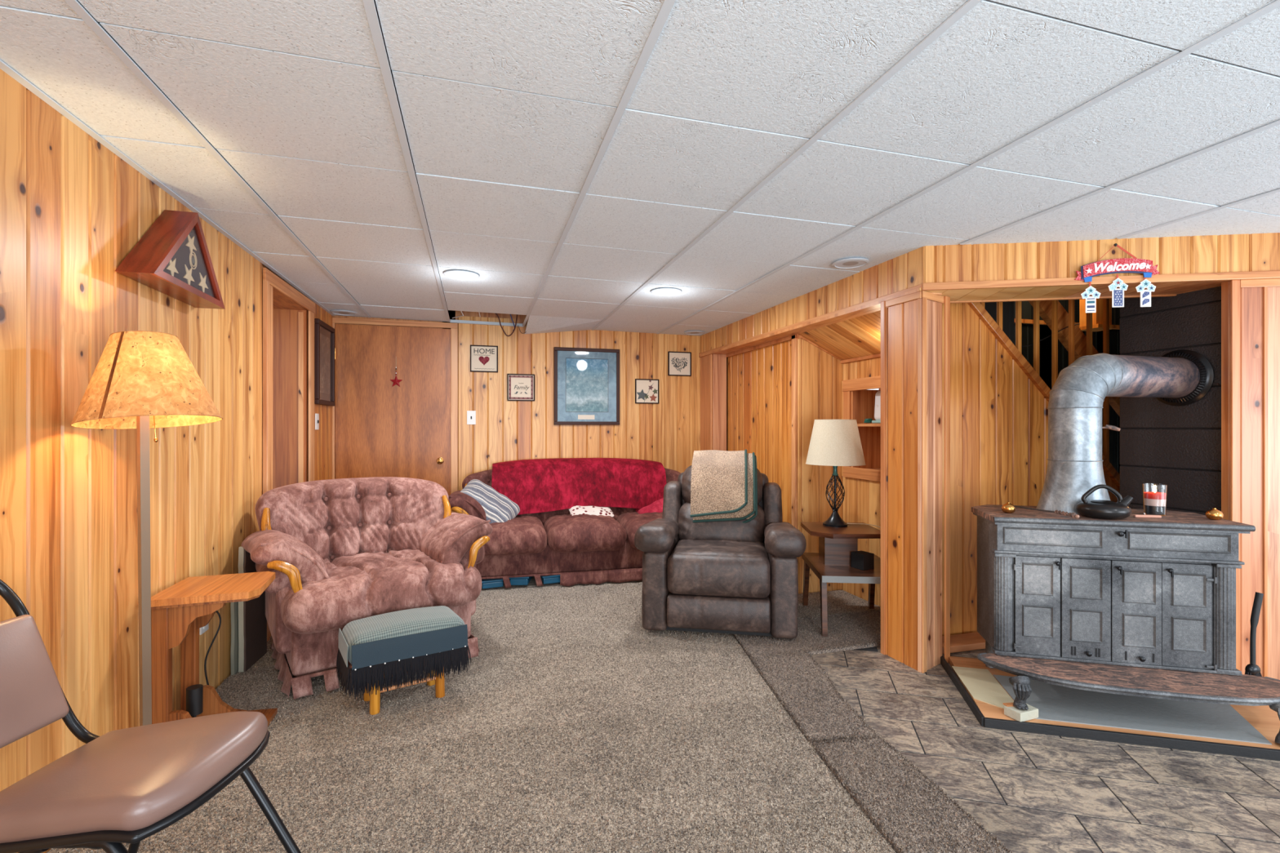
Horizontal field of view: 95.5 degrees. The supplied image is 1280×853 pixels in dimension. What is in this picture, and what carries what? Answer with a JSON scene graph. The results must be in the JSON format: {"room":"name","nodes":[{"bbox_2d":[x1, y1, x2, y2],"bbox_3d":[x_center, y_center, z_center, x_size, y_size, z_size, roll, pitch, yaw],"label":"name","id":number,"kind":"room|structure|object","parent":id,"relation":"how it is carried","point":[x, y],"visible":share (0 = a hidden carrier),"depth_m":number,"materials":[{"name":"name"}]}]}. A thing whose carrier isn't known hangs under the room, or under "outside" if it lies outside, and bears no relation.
{"room":"basement living room","nodes":[
{"label":"basement living room","id":0,"kind":"room"},
{"bbox_2d":[0,68,332,852],"bbox_3d":[-1.853,-0.015,1.400,0.624,2.430,6.700,0,0,-16],"label":"wall","id":1,"kind":"structure","parent":0,"point":[72,210],"depth_m":1.86,"materials":[{"name":"brown wood"}]},
{"bbox_2d":[115,209,225,309],"bbox_3d":[-1.742,-0.661,2.190,0.108,0.322,0.570,0,0,-16],"label":"case","id":2,"kind":"object","parent":1,"relation":"attached to","point":[172,258],"visible":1,"depth_m":2.14,"materials":[{"name":"brown wood"}]},
{"bbox_2d":[199,624,208,635],"bbox_3d":[-1.882,0.830,2.514,0.010,0.118,0.072,0,0,-16],"label":"wall outlet","id":3,"kind":"object","parent":1,"relation":"attached to","point":[202,629],"visible":0.33,"depth_m":2.50,"materials":[{"name":"white plastic"}]},
{"bbox_2d":[204,610,221,684],"bbox_3d":[-1.803,0.978,2.455,0.059,0.370,0.205,0,0,-36],"label":"extension cord","id":4,"kind":"object","parent":1,"relation":"hanging from","point":[216,611],"visible":0.53,"depth_m":2.47,"materials":[{"name":"black plastic"}]},
{"bbox_2d":[315,413,319,429],"bbox_3d":[-2.320,-0.035,4.188,0.016,0.116,0.072,0,0,-15],"label":"light switch","id":5,"kind":"object","parent":1,"relation":"attached to","point":[317,415],"visible":1,"depth_m":4.18,"materials":[{"name":"white plastic"}]},
{"bbox_2d":[314,318,334,406],"bbox_3d":[-2.358,-0.465,4.359,0.030,0.610,0.460,0,0,-15],"label":"picture","id":6,"kind":"object","parent":1,"relation":"attached to","point":[324,334],"visible":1,"depth_m":4.33,"materials":[{"name":"brown wood"}]},
{"bbox_2d":[320,333,329,394],"bbox_3d":[-2.362,-0.465,4.358,0.003,0.430,0.300,0,0,-15],"label":"print","id":7,"kind":"object","parent":6,"relation":"attached to","point":[324,340],"depth_m":4.35},
{"bbox_2d":[332,293,700,512],"bbox_3d":[-0.891,-0.005,5.114,3.495,2.490,0.132,0,0,-16],"label":"wall","id":8,"kind":"structure","parent":0,"point":[668,432],"depth_m":5.08,"materials":[{"name":"brown wood"}]},
{"bbox_2d":[334,324,450,496],"bbox_3d":[-2.000,0.185,4.725,0.881,2.000,0.108,0,0,-16],"label":"door","id":9,"kind":"structure","parent":8,"relation":"in","point":[382,429],"depth_m":4.74,"materials":[{"name":"brown wood"}]},
{"bbox_2d":[390,367,402,386],"bbox_3d":[-1.984,-0.447,4.734,0.099,0.247,0.017,0,0,-16],"label":"star","id":10,"kind":"object","parent":9,"relation":"hanging from","point":[396,381],"visible":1,"depth_m":4.73,"materials":[{"name":"red paint"}]},
{"bbox_2d":[466,410,475,424],"bbox_3d":[-1.423,-0.075,4.910,0.072,0.116,0.016,0,0,-16],"label":"light switch","id":11,"kind":"object","parent":8,"relation":"attached to","point":[471,415],"visible":1,"depth_m":4.91,"materials":[{"name":"white plastic"}]},
{"bbox_2d":[470,344,497,372],"bbox_3d":[-1.323,-0.575,4.937,0.228,0.226,0.016,0,0,-16],"label":"home sign","id":12,"kind":"object","parent":8,"relation":"attached to","point":[483,358],"visible":1,"depth_m":4.94,"materials":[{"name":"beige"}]},
{"bbox_2d":[506,373,534,400],"bbox_3d":[-1.026,-0.337,5.021,0.234,0.232,0.016,0,0,-16],"label":"family sign","id":13,"kind":"object","parent":8,"relation":"attached to","point":[520,387],"visible":1,"depth_m":5.02,"materials":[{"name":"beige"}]},
{"bbox_2d":[553,346,619,425],"bbox_3d":[-0.469,-0.355,5.172,0.592,0.682,0.026,0,0,-16],"label":"landscape picture","id":14,"kind":"object","parent":8,"relation":"attached to","point":[586,381],"visible":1,"depth_m":5.17,"materials":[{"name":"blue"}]},
{"bbox_2d":[565,358,608,412],"bbox_3d":[-0.470,-0.367,5.176,0.378,0.470,0.002,0,0,-16],"label":"print","id":15,"kind":"object","parent":14,"relation":"attached to","point":[586,379],"depth_m":5.17},
{"bbox_2d":[635,378,658,404],"bbox_3d":[0.065,-0.322,5.328,0.226,0.224,0.016,0,0,-16],"label":"sign","id":16,"kind":"object","parent":8,"relation":"attached to","point":[646,390],"visible":1,"depth_m":5.33,"materials":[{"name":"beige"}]},
{"bbox_2d":[667,351,691,376],"bbox_3d":[0.369,-0.583,5.413,0.226,0.224,0.016,0,0,-16],"label":"heart sign","id":17,"kind":"object","parent":8,"relation":"attached to","point":[679,363],"visible":1,"depth_m":5.42,"materials":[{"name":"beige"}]},
{"bbox_2d":[0,0,1279,336],"bbox_3d":[0.792,-1.025,2.093,5.459,0.450,7.400,0,0,-16],"label":"ceiling","id":18,"kind":"structure","parent":0,"point":[582,159],"depth_m":1.75,"materials":[{"name":"white"}]},
{"bbox_2d":[330,310,357,315],"bbox_3d":[-2.289,-0.878,4.498,0.188,0.008,0.188,0,0,-16],"label":"ceiling speaker","id":19,"kind":"object","parent":18,"relation":"attached to","point":[336,312],"visible":1,"depth_m":4.49,"materials":[{"name":"white plastic"}]},
{"bbox_2d":[443,270,479,279],"bbox_3d":[-1.037,-0.878,3.380,0.200,0.008,0.200,0,0,-16],"label":"recessed light","id":20,"kind":"object","parent":18,"relation":"in","point":[455,274],"visible":1,"depth_m":3.36,"materials":[{"name":"white glass"}]},
{"bbox_2d":[452,311,480,318],"bbox_3d":[-1.403,-0.952,4.690,0.227,0.122,0.295,0,0,-16],"label":"cable","id":21,"kind":"object","parent":18,"relation":"attached to","point":[460,311],"visible":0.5,"depth_m":4.74,"materials":[{"name":"white plastic"}]},
{"bbox_2d":[495,313,517,336],"bbox_3d":[-1.175,-0.887,4.827,0.317,0.254,0.140,0,0,-16],"label":"cable","id":22,"kind":"object","parent":18,"relation":"hanging from","point":[495,313],"visible":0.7,"depth_m":4.87,"materials":[{"name":"brown plastic"}]},
{"bbox_2d":[650,288,681,295],"bbox_3d":[0.168,-0.864,3.740,0.200,0.008,0.200,0,0,-16],"label":"recessed light","id":23,"kind":"object","parent":18,"relation":"in","point":[660,291],"visible":1,"depth_m":3.72,"materials":[{"name":"white glass"}]},
{"bbox_2d":[684,330,705,334],"bbox_3d":[0.494,-0.847,5.260,0.188,0.008,0.188,0,0,-16],"label":"ceiling speaker","id":24,"kind":"object","parent":18,"relation":"attached to","point":[691,332],"visible":1,"depth_m":5.25,"materials":[{"name":"white plastic"}]},
{"bbox_2d":[831,257,869,268],"bbox_3d":[1.113,-0.862,3.077,0.188,0.008,0.188,0,0,-16],"label":"ceiling speaker","id":25,"kind":"object","parent":18,"relation":"attached to","point":[849,263],"visible":1,"depth_m":3.07,"materials":[{"name":"white plastic"}]},
{"bbox_2d":[842,261,858,265],"bbox_3d":[1.113,-0.862,3.077,0.158,0.002,0.158,0,0,-16],"label":"grille","id":26,"kind":"object","parent":25,"relation":"attached to","point":[844,263],"depth_m":3.07,"materials":[{"name":"grey"}]},
{"bbox_2d":[698,246,942,559],"bbox_3d":[1.044,-0.020,4.163,0.234,2.420,2.790,0,0,-16],"label":"wall","id":27,"kind":"structure","parent":0,"point":[748,365],"depth_m":4.39,"materials":[{"name":"brown wood"}]},
{"bbox_2d":[797,334,880,607],"bbox_3d":[1.571,0.240,3.787,0.704,1.900,1.020,0,0,-16],"label":"wall","id":28,"kind":"structure","parent":0,"point":[829,387],"depth_m":4.12,"materials":[{"name":"brown wood"}]},
{"bbox_2d":[857,423,880,426],"bbox_3d":[1.754,-0.010,3.735,0.310,0.020,0.800,0,0,-16],"label":"shelf","id":29,"kind":"object","parent":28,"relation":"attached to","point":[858,424],"depth_m":3.92,"materials":[{"name":"brown wood"}]},
{"bbox_2d":[863,418,872,422],"bbox_3d":[1.583,-0.040,4.042,0.056,0.033,0.050,0,0,-16],"label":"coiled cable","id":30,"kind":"object","parent":29,"relation":"on","point":[866,420],"visible":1,"depth_m":4.02,"materials":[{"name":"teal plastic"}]},
{"bbox_2d":[871,391,880,423],"bbox_3d":[1.655,-0.134,3.941,0.090,0.223,0.155,0,0,-16],"label":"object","id":31,"kind":"object","parent":29,"relation":"on","point":[877,397],"visible":0.4,"depth_m":3.95,"materials":[{"name":"white"}]},
{"bbox_2d":[798,310,880,359],"bbox_3d":[1.408,-0.576,3.710,0.408,0.218,0.940,0,0,-16],"label":"ceiling","id":32,"kind":"structure","parent":0,"point":[858,336],"depth_m":3.79,"materials":[{"name":"brown wood"}]},
{"bbox_2d":[742,645,1279,852],"bbox_3d":[0.749,1.216,1.769,6.400,0.052,8.400,0,0,-16],"label":"floor","id":33,"kind":"structure","parent":0,"point":[1034,793],"depth_m":1.98,"materials":[{"name":"grey tile"}]},
{"bbox_2d":[46,576,895,852],"bbox_3d":[0.171,1.180,1.915,3.780,0.020,6.715,0,0,-16],"label":"carpet","id":34,"kind":"object","parent":33,"relation":"on","point":[575,726],"visible":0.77,"depth_m":2.08,"materials":[{"name":"grey carpet"}]},
{"bbox_2d":[70,330,222,726],"bbox_3d":[-1.502,0.447,1.808,0.361,1.463,0.429,0,0,-16],"label":"floor lamp","id":35,"kind":"object","parent":34,"relation":"on","point":[141,380],"visible":0.9,"depth_m":1.73,"materials":[{"name":"beige fabric"}]},
{"bbox_2d":[0,579,301,852],"bbox_3d":[-1.190,0.757,1.270,0.870,0.855,0.381,0,0,1],"label":"chair","id":36,"kind":"object","parent":34,"relation":"on","point":[127,785],"visible":1,"depth_m":1.23,"materials":[{"name":"leather"}]},
{"bbox_2d":[151,571,277,726],"bbox_3d":[-1.606,0.890,2.228,0.335,0.572,0.350,0,0,-16],"label":"side table","id":37,"kind":"object","parent":34,"relation":"on","point":[179,611],"visible":0.59,"depth_m":2.10,"materials":[{"name":"brown wood"}]},
{"bbox_2d":[186,684,203,717],"bbox_3d":[-1.659,1.071,2.168,0.051,0.161,0.157,0,0,-39],"label":"power adapter","id":38,"kind":"object","parent":37,"relation":"on","point":[194,693],"visible":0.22,"depth_m":2.19,"materials":[{"name":"black plastic"}]},
{"bbox_2d":[230,601,238,675],"bbox_3d":[-1.952,0.984,2.856,0.014,0.385,0.224,0,0,-14],"label":"leaning offcut","id":39,"kind":"object","parent":34,"relation":"on","point":[234,606],"visible":0.43,"depth_m":2.76,"materials":[{"name":"grey wood"}]},
{"bbox_2d":[238,546,266,672],"bbox_3d":[-1.930,0.874,2.902,0.030,0.603,0.246,0,0,-12],"label":"sheet","id":40,"kind":"object","parent":34,"relation":"on","point":[252,621],"visible":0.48,"depth_m":2.84,"materials":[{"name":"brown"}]},
{"bbox_2d":[240,476,493,699],"bbox_3d":[-1.374,0.732,3.016,1.132,0.877,0.904,0,0,-37],"label":"tufted armchair","id":41,"kind":"object","parent":34,"relation":"on","point":[340,552],"visible":0.98,"depth_m":2.89,"materials":[{"name":"fabric"}]},
{"bbox_2d":[280,549,481,634],"bbox_3d":[-1.318,0.785,2.937,0.876,0.234,0.710,0,0,-37],"label":"seat cushion","id":42,"kind":"object","parent":41,"relation":"on","point":[355,584],"depth_m":2.68,"materials":[{"name":"fabric"}]},
{"bbox_2d":[336,605,471,715],"bbox_3d":[-1.022,0.998,2.515,0.495,0.361,0.297,0,0,-34],"label":"footstool","id":43,"kind":"object","parent":34,"relation":"on","point":[433,640],"visible":1,"depth_m":2.41,"materials":[{"name":"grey fabric"}]},
{"bbox_2d":[342,605,464,664],"bbox_3d":[-1.023,0.893,2.527,0.470,0.150,0.275,0,0,-34],"label":"cushion","id":44,"kind":"object","parent":43,"relation":"on","point":[415,636],"depth_m":2.42,"materials":[{"name":"grey fabric"}]},
{"bbox_2d":[481,577,503,588],"bbox_3d":[-1.104,1.135,4.292,0.170,0.058,0.240,0,0,-24],"label":"tub","id":45,"kind":"object","parent":34,"relation":"on","point":[489,583],"visible":0.38,"depth_m":4.19,"materials":[{"name":"blue plastic"}]},
{"bbox_2d":[509,576,532,585],"bbox_3d":[-0.887,1.127,4.352,0.150,0.064,0.240,0,0,-2],"label":"tub","id":46,"kind":"object","parent":34,"relation":"on","point":[517,580],"visible":0.42,"depth_m":4.24,"materials":[{"name":"blue plastic"}]},
{"bbox_2d":[540,574,559,584],"bbox_3d":[-0.680,1.133,4.411,0.170,0.060,0.240,0,0,-22],"label":"tub","id":47,"kind":"object","parent":34,"relation":"on","point":[544,579],"visible":0.26,"depth_m":4.30,"materials":[{"name":"blue plastic"}]},
{"bbox_2d":[448,467,680,588],"bbox_3d":[-0.465,0.742,4.673,2.092,0.858,0.907,0,0,-13],"label":"tufted sofa","id":48,"kind":"object","parent":34,"relation":"on","point":[580,548],"visible":0.49,"depth_m":4.29,"materials":[{"name":"brown fabric"}]},
{"bbox_2d":[460,479,519,524],"bbox_3d":[-1.159,0.595,4.432,0.445,0.364,0.343,0,0,-3],"label":"striped pillow","id":49,"kind":"object","parent":48,"relation":"on","point":[498,508],"visible":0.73,"depth_m":4.39,"materials":[{"name":"white fabric"}]},
{"bbox_2d":[483,515,546,555],"bbox_3d":[-1.023,0.815,4.443,0.589,0.234,0.714,0,0,-13],"label":"seat cushion","id":50,"kind":"object","parent":48,"relation":"on","point":[522,535],"depth_m":4.15,"materials":[{"name":"brown fabric"}]},
{"bbox_2d":[491,457,666,515],"bbox_3d":[-0.514,0.493,4.935,1.435,0.439,0.470,0,0,-13],"label":"throw blanket","id":51,"kind":"object","parent":48,"relation":"on","point":[535,485],"visible":0.94,"depth_m":4.81,"materials":[{"name":"red fabric"}]},
{"bbox_2d":[543,513,626,552],"bbox_3d":[-0.446,0.815,4.578,0.589,0.234,0.714,0,0,-13],"label":"seat cushion","id":52,"kind":"object","parent":48,"relation":"on","point":[563,532],"depth_m":4.28,"materials":[{"name":"brown fabric"}]},
{"bbox_2d":[568,505,613,517],"bbox_3d":[-0.404,0.690,4.758,0.354,0.109,0.217,0,0,-18],"label":"patterned pillow","id":53,"kind":"object","parent":48,"relation":"on","point":[575,510],"visible":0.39,"depth_m":4.71,"materials":[{"name":"white fabric"}]},
{"bbox_2d":[616,511,662,549],"bbox_3d":[0.132,0.815,4.714,0.589,0.235,0.714,0,0,-13],"label":"seat cushion","id":54,"kind":"object","parent":48,"relation":"on","point":[631,521],"depth_m":4.51,"materials":[{"name":"brown fabric"}]},
{"bbox_2d":[635,497,663,514],"bbox_3d":[0.139,0.675,4.859,0.312,0.221,0.256,0,0,-16],"label":"pillow","id":55,"kind":"object","parent":48,"relation":"on","point":[656,506],"visible":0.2,"depth_m":4.82,"materials":[{"name":"red fabric"}]},
{"bbox_2d":[634,465,806,639],"bbox_3d":[0.499,0.705,3.605,0.942,0.905,0.931,0,0,10],"label":"recliner","id":56,"kind":"object","parent":34,"relation":"on","point":[733,577],"visible":0.94,"depth_m":3.20,"materials":[{"name":"brown leather"}]},
{"bbox_2d":[678,502,764,542],"bbox_3d":[0.518,0.623,3.714,0.550,0.271,0.286,0,0,10],"label":"lumbar cushion","id":57,"kind":"object","parent":56,"relation":"on","point":[753,531],"depth_m":3.59,"materials":[{"name":"brown leather"}]},
{"bbox_2d":[681,465,762,504],"bbox_3d":[0.540,0.393,3.842,0.530,0.280,0.302,0,0,10],"label":"cushion","id":58,"kind":"object","parent":56,"relation":"on","point":[686,476],"depth_m":3.79,"materials":[{"name":"brown fabric"}]},
{"bbox_2d":[689,448,757,523],"bbox_3d":[0.552,0.390,3.799,0.411,0.480,0.483,0,0,10],"label":"folded blanket","id":59,"kind":"object","parent":56,"relation":"on","point":[724,483],"visible":1,"depth_m":3.62,"materials":[{"name":"beige fabric"}]},
{"bbox_2d":[733,609,880,745],"bbox_3d":[1.125,1.177,2.926,1.366,0.027,1.332,0,0,-16],"label":"carpet strip","id":60,"kind":"object","parent":33,"relation":"on","point":[805,691],"visible":0.77,"depth_m":2.81,"materials":[{"name":"grey carpet"}]},
{"bbox_2d":[800,521,880,636],"bbox_3d":[1.263,0.895,3.510,0.488,0.551,0.611,0,0,5],"label":"table","id":61,"kind":"object","parent":60,"relation":"on","point":[832,563],"visible":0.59,"depth_m":3.46,"materials":[{"name":"brown wood"}]},
{"bbox_2d":[805,419,866,527],"bbox_3d":[1.224,0.288,3.650,0.360,0.664,0.360,0,0,-16],"label":"table lamp","id":62,"kind":"object","parent":61,"relation":"on","point":[834,443],"visible":1,"depth_m":3.54,"materials":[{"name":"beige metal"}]},
{"bbox_2d":[800,521,880,538],"bbox_3d":[1.234,0.633,3.553,0.423,0.026,0.440,0,0,5],"label":"table top","id":63,"kind":"object","parent":61,"relation":"attached to","point":[815,529],"depth_m":3.45,"materials":[{"name":"brown wood"}]},
{"bbox_2d":[801,552,880,582],"bbox_3d":[1.272,0.848,3.510,0.470,0.037,0.600,0,0,5],"label":"shelf","id":64,"kind":"object","parent":61,"relation":"attached to","point":[826,571],"depth_m":3.34,"materials":[{"name":"brown wood"}]},
{"bbox_2d":[850,551,874,570],"bbox_3d":[1.302,0.784,3.406,0.085,0.090,0.095,0,0,-26],"label":"box","id":65,"kind":"object","parent":61,"relation":"on","point":[860,560],"visible":1,"depth_m":3.38,"materials":[{"name":"black"}]},
{"bbox_2d":[847,523,880,528],"bbox_3d":[1.479,0.889,3.560,0.208,0.560,0.423,0,0,-27],"label":"lamp cord","id":66,"kind":"object","parent":61,"relation":"hanging from","point":[847,523],"visible":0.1,"depth_m":3.64,"materials":[{"name":"beige plastic"}]},
{"bbox_2d":[813,735,1012,852],"bbox_3d":[1.136,1.175,0.516,0.365,0.029,3.405,0,0,-14],"label":"carpet strip","id":67,"kind":"object","parent":33,"relation":"on","point":[913,815],"visible":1,"depth_m":1.81,"materials":[{"name":"grey carpet"}]},
{"bbox_2d":[880,258,950,673],"bbox_3d":[1.424,0.140,2.961,0.259,2.100,0.272,0,0,-16],"label":"column","id":68,"kind":"object","parent":33,"relation":"on","point":[911,324],"visible":0.96,"depth_m":2.92,"materials":[{"name":"brown wood"}]},
{"bbox_2d":[942,631,985,653],"bbox_3d":[1.713,1.170,3.142,0.460,0.034,0.140,0,0,-16],"label":"ledge","id":69,"kind":"object","parent":33,"relation":"on","point":[971,641],"visible":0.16,"depth_m":3.10,"materials":[{"name":"brown wood"}]},
{"bbox_2d":[940,655,1279,760],"bbox_3d":[2.295,1.173,2.420,1.769,0.037,0.689,0,0,14],"label":"hearth pad","id":70,"kind":"object","parent":33,"relation":"on","point":[1239,731],"visible":0.72,"depth_m":2.31,"materials":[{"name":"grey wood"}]},
{"bbox_2d":[1004,703,1038,721],"bbox_3d":[1.523,1.140,2.324,0.105,0.036,0.070,0,0,-21],"label":"block","id":71,"kind":"object","parent":70,"relation":"on","point":[1020,715],"visible":0.84,"depth_m":2.30,"materials":[{"name":"beige paint"}]},
{"bbox_2d":[1003,702,1013,706],"bbox_3d":[1.507,1.120,2.344,0.080,0.005,0.022,0,0,-6],"label":"wood shim","id":72,"kind":"object","parent":71,"relation":"on","point":[1007,704],"visible":0.57,"depth_m":2.34,"materials":[{"name":"brown wood"}]},
{"bbox_2d":[971,502,1279,743],"bbox_3d":[2.006,0.750,2.490,1.076,0.820,0.672,0,0,14],"label":"stove","id":73,"kind":"object","parent":70,"relation":"on","point":[1132,606],"depth_m":2.40,"materials":[{"name":"black metal"}]},
{"bbox_2d":[1013,505,1079,518],"bbox_3d":[1.796,0.372,2.599,0.024,0.030,0.417,0,0,-2],"label":"poker","id":74,"kind":"object","parent":73,"relation":"on","point":[1073,515],"visible":1,"depth_m":2.49,"materials":[{"name":"black metal"}]},
{"bbox_2d":[1075,484,1133,519],"bbox_3d":[1.991,0.319,2.493,0.204,0.140,0.190,0,0,16],"label":"kettle","id":75,"kind":"object","parent":73,"relation":"on","point":[1097,508],"visible":1,"depth_m":2.46,"materials":[{"name":"grey metal"}]},
{"bbox_2d":[1035,349,1213,514],"bbox_3d":[2.273,0.005,2.765,0.830,0.769,0.278,0,0,-16],"label":"pipe","id":76,"kind":"object","parent":73,"relation":"on","point":[1183,377],"visible":0.99,"depth_m":2.65,"materials":[{"name":"metal"}]},
{"bbox_2d":[981,653,1279,697],"bbox_3d":[1.960,0.997,2.301,1.050,0.014,0.262,0,0,14],"label":"shelf","id":77,"kind":"object","parent":73,"relation":"attached to","point":[1105,676],"depth_m":2.30,"materials":[{"name":"metal"}]},
{"bbox_2d":[1133,514,1161,517],"bbox_3d":[2.171,0.384,2.491,0.098,0.010,0.018,0,0,10],"label":"stick","id":78,"kind":"object","parent":73,"relation":"on","point":[1134,515],"visible":1,"depth_m":2.48,"materials":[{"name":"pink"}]},
{"bbox_2d":[1142,483,1167,515],"bbox_3d":[2.266,0.322,2.561,0.084,0.135,0.084,0,0,-16],"label":"jar candle","id":79,"kind":"object","parent":73,"relation":"on","point":[1154,495],"visible":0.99,"depth_m":2.53,"materials":[{"name":"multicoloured glass"}]},
{"bbox_2d":[1244,591,1263,676],"bbox_3d":[2.527,0.908,2.392,0.114,0.443,0.067,0,0,-16],"label":"brush","id":80,"kind":"object","parent":73,"relation":"hanging from","point":[1251,668],"visible":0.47,"depth_m":2.40,"materials":[{"name":"black"}]},
{"bbox_2d":[942,302,1119,635],"bbox_3d":[2.361,0.075,3.441,1.890,2.229,0.075,0,0,-16],"label":"wall","id":81,"kind":"structure","parent":0,"point":[999,402],"depth_m":3.31,"materials":[{"name":"brown wood"}]},
{"bbox_2d":[979,298,1119,474],"bbox_3d":[3.325,-0.115,3.481,2.713,2.910,2.500,0,0,-16],"label":"stair railing","id":82,"kind":"object","parent":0,"point":[1024,322],"visible":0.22,"depth_m":3.67,"materials":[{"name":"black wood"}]},
{"bbox_2d":[1014,323,1079,346],"bbox_3d":[2.323,-0.559,3.497,0.873,0.167,0.061,0,0,-14],"label":"wire","id":83,"kind":"object","parent":82,"relation":"attached to","point":[1078,323],"visible":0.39,"depth_m":3.52,"materials":[{"name":"black"}]},
{"bbox_2d":[919,232,1279,679],"bbox_3d":[2.522,-0.035,2.793,2.320,2.450,0.366,0,0,9],"label":"wall header","id":84,"kind":"structure","parent":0,"point":[1246,267],"depth_m":2.60,"materials":[{"name":"brown wood"}]},
{"bbox_2d":[1074,243,1159,312],"bbox_3d":[2.179,-0.679,2.655,0.352,0.315,0.019,0,0,9],"label":"welcome sign","id":85,"kind":"object","parent":84,"relation":"attached to","point":[1145,267],"visible":1,"depth_m":2.65,"materials":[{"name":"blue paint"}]},
{"bbox_2d":[1081,292,1088,297],"bbox_3d":[2.046,-0.605,2.671,0.030,0.029,0.001,0,0,9],"label":"print","id":86,"kind":"object","parent":85,"relation":"attached to","point":[1085,295],"depth_m":2.67},
{"bbox_2d":[1086,286,1094,293],"bbox_3d":[2.067,-0.625,2.668,0.035,0.033,0.001,0,0,9],"label":"print","id":87,"kind":"object","parent":85,"relation":"on","point":[1091,290],"depth_m":2.67},
{"bbox_2d":[1087,297,1094,311],"bbox_3d":[2.067,-0.559,2.667,0.030,0.057,0.014,0,0,-16],"label":"print","id":88,"kind":"object","parent":85,"relation":"attached to","point":[1091,301],"depth_m":2.67,"materials":[{"name":"white paint"}]},
{"bbox_2d":[1093,291,1099,297],"bbox_3d":[2.089,-0.605,2.664,0.030,0.029,0.001,0,0,9],"label":"print","id":89,"kind":"object","parent":85,"relation":"attached to","point":[1095,294],"depth_m":2.66},
{"bbox_2d":[1109,284,1116,290],"bbox_3d":[2.157,-0.637,2.654,0.030,0.029,0.001,0,0,9],"label":"print","id":90,"kind":"object","parent":85,"relation":"attached to","point":[1112,286],"depth_m":2.65},
{"bbox_2d":[1113,289,1122,306],"bbox_3d":[2.179,-0.586,2.650,0.036,0.073,0.001,0,0,9],"label":"print","id":91,"kind":"object","parent":85,"relation":"attached to","point":[1117,294],"depth_m":2.65},
{"bbox_2d":[1114,279,1122,285],"bbox_3d":[2.179,-0.657,2.651,0.035,0.033,0.001,0,0,9],"label":"print","id":92,"kind":"object","parent":85,"relation":"on","point":[1117,282],"depth_m":2.65},
{"bbox_2d":[1120,283,1127,289],"bbox_3d":[2.200,-0.637,2.646,0.030,0.029,0.001,0,0,9],"label":"print","id":93,"kind":"object","parent":85,"relation":"attached to","point":[1122,286],"depth_m":2.65},
{"bbox_2d":[1137,284,1144,291],"bbox_3d":[2.268,-0.627,2.636,0.030,0.029,0.001,0,0,9],"label":"print","id":94,"kind":"object","parent":85,"relation":"attached to","point":[1140,287],"depth_m":2.64},
{"bbox_2d":[1141,280,1150,287],"bbox_3d":[2.290,-0.648,2.634,0.035,0.033,0.001,0,0,9],"label":"print","id":95,"kind":"object","parent":85,"relation":"on","point":[1145,283],"depth_m":2.63},
{"bbox_2d":[1142,291,1149,305],"bbox_3d":[2.290,-0.580,2.633,0.026,0.062,0.012,0,0,-16],"label":"print","id":96,"kind":"object","parent":85,"relation":"attached to","point":[1145,294],"depth_m":2.63},
{"bbox_2d":[1147,284,1155,290],"bbox_3d":[2.312,-0.627,2.629,0.030,0.029,0.001,0,0,9],"label":"print","id":97,"kind":"object","parent":85,"relation":"attached to","point":[1150,287],"depth_m":2.63},
{"bbox_2d":[1119,285,1221,515],"bbox_3d":[2.719,-0.090,2.910,0.108,2.594,0.530,0,0,-16],"label":"wall","id":98,"kind":"structure","parent":0,"point":[1179,447],"depth_m":2.90,"materials":[{"name":"black"}]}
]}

